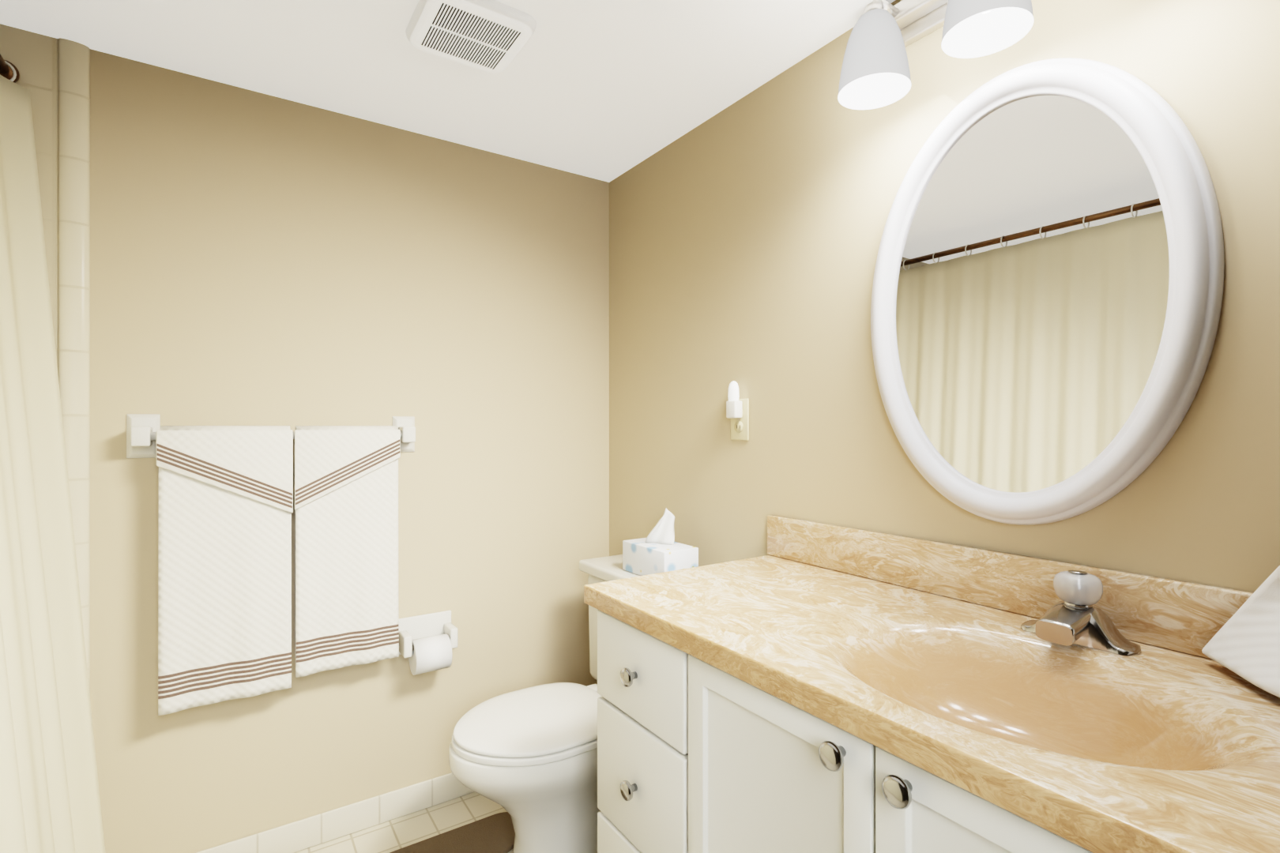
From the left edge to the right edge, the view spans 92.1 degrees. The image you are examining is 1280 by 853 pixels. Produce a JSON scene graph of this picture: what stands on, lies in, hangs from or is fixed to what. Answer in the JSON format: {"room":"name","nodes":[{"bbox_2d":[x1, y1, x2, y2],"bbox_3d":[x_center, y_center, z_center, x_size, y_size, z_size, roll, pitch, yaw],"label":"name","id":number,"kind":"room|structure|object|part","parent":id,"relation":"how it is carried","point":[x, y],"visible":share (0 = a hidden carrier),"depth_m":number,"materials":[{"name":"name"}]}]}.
{"room":"bathroom","nodes":[
{"label":"bathroom","id":0,"kind":"room"},
{"bbox_2d":[90,48,609,852],"bbox_3d":[-1.095,0.140,1.714,2.520,2.100,0.120,0,0,-34],"label":"wall","id":1,"kind":"structure","parent":0,"point":[259,259],"depth_m":1.79,"materials":[{"name":"beige paint"}]},
{"bbox_2d":[0,23,58,375],"bbox_3d":[-1.684,0.140,1.239,0.772,2.100,0.010,0,0,-34],"label":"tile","id":2,"kind":"structure","parent":1,"relation":"attached to","point":[32,58],"depth_m":1.44,"materials":[{"name":"beige tile"}]},
{"bbox_2d":[0,53,105,852],"bbox_3d":[-0.956,0.143,0.815,0.208,1.943,1.508,0,0,-34],"label":"shower curtain","id":3,"kind":"object","parent":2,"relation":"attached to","point":[50,800],"visible":1,"depth_m":1.34,"materials":[{"name":"beige fabric"}]},
{"bbox_3d":[-1.019,-0.802,0.771,0.025,0.025,1.506,0,0,-34],"label":"rod","id":4,"kind":"part","parent":3,"relation":"part of","materials":[{"name":"brown metal"}]},
{"bbox_2d":[58,37,90,693],"bbox_3d":[-1.342,0.140,1.464,0.054,2.100,0.018,0,0,-34],"label":"trim","id":5,"kind":"structure","parent":1,"relation":"attached to","point":[74,221],"depth_m":1.46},
{"bbox_2d":[126,414,415,715],"bbox_3d":[-0.958,0.335,1.680,0.689,0.731,0.086,0,0,-34],"label":"towel rail","id":6,"kind":"object","parent":1,"relation":"attached to","point":[224,561],"visible":1,"depth_m":1.62,"materials":[{"name":"white fabric"}]},
{"bbox_3d":[-1.217,0.024,1.507,0.038,0.048,0.060,0,0,-34],"label":"post","id":7,"kind":"part","parent":6,"relation":"part of","materials":[{"name":"beige ceramic"}]},
{"bbox_2d":[158,430,291,715],"bbox_3d":[-1.053,0.355,1.578,0.282,0.689,0.022,0,0,-34],"label":"towel","id":8,"kind":"object","parent":6,"relation":"hanging from","point":[224,541],"depth_m":1.57,"materials":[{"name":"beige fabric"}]},
{"bbox_2d":[294,429,399,677],"bbox_3d":[-0.818,0.343,1.736,0.264,0.663,0.022,0,0,-34],"label":"towel","id":9,"kind":"object","parent":6,"relation":"hanging from","point":[346,481],"depth_m":1.73,"materials":[{"name":"beige fabric"}]},
{"bbox_3d":[-0.700,0.024,1.854,0.038,0.048,0.060,0,0,-34],"label":"post","id":10,"kind":"part","parent":6,"relation":"part of","materials":[{"name":"beige ceramic"}]},
{"bbox_2d":[195,772,474,852],"bbox_3d":[-0.717,1.147,1.890,1.456,0.084,0.008,0,0,-34],"label":"baseboard","id":11,"kind":"structure","parent":1,"relation":"attached to","point":[306,833],"depth_m":1.80,"materials":[{"name":"tile"}]},
{"bbox_2d":[398,610,457,675],"bbox_3d":[-0.640,0.662,1.877,0.164,0.155,0.115,0,0,-34],"label":"paper holder","id":12,"kind":"object","parent":1,"relation":"attached to","point":[427,642],"visible":0.98,"depth_m":1.86,"materials":[{"name":"beige ceramic"}]},
{"bbox_3d":[-0.702,0.651,1.847,0.024,0.062,0.072,0,0,-34],"label":"post","id":13,"kind":"part","parent":12,"relation":"part of","materials":[{"name":"beige ceramic"}]},
{"bbox_3d":[-0.669,0.640,1.920,0.164,0.110,0.011,0,0,-34],"label":"plate","id":14,"kind":"part","parent":12,"relation":"part of","materials":[{"name":"beige ceramic"}]},
{"bbox_3d":[-0.589,0.651,1.923,0.024,0.062,0.072,0,0,-34],"label":"post","id":15,"kind":"part","parent":12,"relation":"part of","materials":[{"name":"beige ceramic"}]},
{"bbox_2d":[294,792,513,852],"bbox_3d":[-0.294,1.240,0.523,2.520,0.100,2.990,0,0,-34],"label":"floor","id":16,"kind":"structure","parent":0,"point":[395,834],"depth_m":1.83,"materials":[{"name":"tile"}]},
{"bbox_2d":[389,812,515,852],"bbox_3d":[-0.441,1.181,1.476,0.580,0.016,0.655,0,0,-34],"label":"bath mat","id":17,"kind":"object","parent":16,"relation":"on","point":[495,833],"visible":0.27,"depth_m":1.75,"materials":[{"name":"brown fabric"}]},
{"bbox_2d":[448,554,639,852],"bbox_3d":[-0.164,0.811,1.715,0.722,0.757,0.524,0,0,-34],"label":"toilet","id":18,"kind":"object","parent":16,"relation":"on","point":[526,759],"visible":0.54,"depth_m":1.56,"materials":[{"name":"beige ceramic"}]},
{"bbox_3d":[-0.268,0.996,1.645,0.472,0.388,0.362,0,0,-34],"label":"bowl","id":19,"kind":"part","parent":18,"relation":"part of","materials":[{"name":"beige ceramic"}]},
{"bbox_3d":[-0.277,0.772,1.639,0.428,0.017,0.364,0,0,-34],"label":"lid","id":20,"kind":"part","parent":18,"relation":"part of","materials":[{"name":"white plastic"}]},
{"bbox_2d":[622,508,698,575],"bbox_3d":[0.057,0.335,1.807,0.120,0.194,0.214,0,0,-34],"label":"tissue box","id":21,"kind":"object","parent":18,"relation":"on","point":[658,549],"visible":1,"depth_m":1.78,"materials":[{"name":"white cardboard"}]},
{"bbox_2d":[583,515,1279,852],"bbox_3d":[0.489,0.709,0.888,0.568,0.963,1.362,0,0,-34],"label":"bathroom vanity","id":22,"kind":"object","parent":16,"relation":"on","point":[803,686],"visible":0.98,"depth_m":0.92,"materials":[{"name":"beige stone"}]},
{"bbox_3d":[-0.020,0.682,1.159,0.028,0.035,0.035,0,0,-34],"label":"knob","id":23,"kind":"part","parent":22,"relation":"part of","materials":[{"name":"silver metal"}]},
{"bbox_3d":[-0.020,0.470,1.159,0.028,0.035,0.035,0,0,-34],"label":"knob","id":24,"kind":"part","parent":22,"relation":"part of","materials":[{"name":"silver metal"}]},
{"bbox_3d":[0.000,0.939,1.172,0.019,0.266,0.296,0,0,-34],"label":"drawer","id":25,"kind":"part","parent":22,"relation":"part of","materials":[{"name":"beige wood"}]},
{"bbox_3d":[0.000,0.682,1.172,0.019,0.232,0.296,0,0,-34],"label":"drawer","id":26,"kind":"part","parent":22,"relation":"part of","materials":[{"name":"beige wood"}]},
{"bbox_3d":[0.000,0.470,1.172,0.019,0.176,0.296,0,0,-34],"label":"drawer","id":27,"kind":"part","parent":22,"relation":"part of","materials":[{"name":"beige wood"}]},
{"bbox_3d":[0.187,0.727,0.894,0.019,0.690,0.354,0,0,-34],"label":"door","id":28,"kind":"part","parent":22,"relation":"part of","materials":[{"name":"beige wood"}]},
{"bbox_3d":[0.243,0.409,0.769,0.028,0.035,0.035,0,0,-34],"label":"knob","id":29,"kind":"part","parent":22,"relation":"part of","materials":[{"name":"silver metal"}]},
{"bbox_3d":[0.293,0.409,0.695,0.028,0.035,0.035,0,0,-34],"label":"knob","id":30,"kind":"part","parent":22,"relation":"part of","materials":[{"name":"silver metal"}]},
{"bbox_3d":[0.387,0.727,0.596,0.019,0.690,0.354,0,0,-34],"label":"door","id":31,"kind":"part","parent":22,"relation":"part of","materials":[{"name":"beige wood"}]},
{"bbox_2d":[1020,569,1141,656],"bbox_3d":[0.665,0.280,0.953,0.115,0.105,0.158,0,0,-34],"label":"faucet","id":32,"kind":"object","parent":22,"relation":"on","point":[1071,626],"depth_m":0.94,"materials":[{"name":"silver metal"}]},
{"bbox_2d":[1201,565,1279,697],"bbox_3d":[0.901,0.072,0.645,0.158,0.501,0.492,0,0,-34],"label":"hand towel","id":33,"kind":"object","parent":22,"relation":"on","point":[1244,642],"visible":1,"depth_m":0.80,"materials":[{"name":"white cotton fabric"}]},
{"bbox_2d":[0,0,895,182],"bbox_3d":[-0.294,-0.960,0.523,2.520,0.100,2.990,0,0,-34],"label":"ceiling","id":34,"kind":"structure","parent":0,"point":[607,90],"depth_m":1.53,"materials":[{"name":"white paint"}]},
{"bbox_2d":[405,0,536,73],"bbox_3d":[-0.388,-0.898,1.412,0.244,0.023,0.244,0,0,-34],"label":"fan","id":35,"kind":"object","parent":34,"relation":"attached to","point":[492,36],"visible":1,"depth_m":1.39,"materials":[{"name":"white plastic"}]},
{"bbox_2d":[609,0,1279,592],"bbox_3d":[0.735,0.140,1.142,0.120,2.100,2.870,0,0,-34],"label":"wall","id":36,"kind":"structure","parent":0,"point":[745,234],"depth_m":1.42,"materials":[{"name":"beige paint"}]},
{"bbox_2d":[726,380,749,440],"bbox_3d":[0.263,-0.044,1.702,0.037,0.164,0.070,0,0,-34],"label":"electrical outlet","id":37,"kind":"object","parent":36,"relation":"attached to","point":[737,411],"visible":0.96,"depth_m":1.69,"materials":[{"name":"beige plastic"}]},
{"bbox_3d":[0.276,-0.019,1.711,0.005,0.114,0.070,0,0,-34],"label":"plate","id":38,"kind":"part","parent":37,"relation":"part of","materials":[{"name":"beige plastic"}]},
{"bbox_2d":[837,0,1033,109],"bbox_3d":[0.605,-0.771,1.052,0.194,0.227,0.645,0,0,-34],"label":"sconce","id":39,"kind":"object","parent":36,"relation":"attached to","point":[875,72],"visible":1,"depth_m":1.16,"materials":[{"name":"white glass"}]},
{"bbox_3d":[0.460,-0.733,1.214,0.135,0.150,0.135,0,0,-34],"label":"lamp shade","id":40,"kind":"part","parent":39,"relation":"part of","materials":[{"name":"white glass"}]},
{"bbox_3d":[0.460,-0.733,1.214,0.135,0.150,0.135,0,0,-34],"label":"lamp shade","id":41,"kind":"part","parent":39,"relation":"part of","materials":[{"name":"white glass"}]},
{"bbox_3d":[0.481,-0.827,1.228,0.090,0.045,0.040,0,0,-34],"label":"arm","id":42,"kind":"part","parent":39,"relation":"part of"},
{"bbox_3d":[0.581,-0.733,1.035,0.135,0.150,0.135,0,0,-34],"label":"lamp shade","id":43,"kind":"part","parent":39,"relation":"part of","materials":[{"name":"white glass"}]},
{"bbox_3d":[0.581,-0.733,1.035,0.135,0.150,0.135,0,0,-34],"label":"lamp shade","id":44,"kind":"part","parent":39,"relation":"part of","materials":[{"name":"white glass"}]},
{"bbox_2d":[870,57,1224,525],"bbox_3d":[0.661,-0.233,1.111,0.036,0.820,0.574,0,0,-34],"label":"mirror","id":45,"kind":"object","parent":36,"relation":"attached to","point":[1048,285],"visible":1,"depth_m":1.06,"materials":[{"name":"white mirror"}]},
{"label":"glass","id":46,"kind":"part","parent":45,"relation":"part of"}
]}

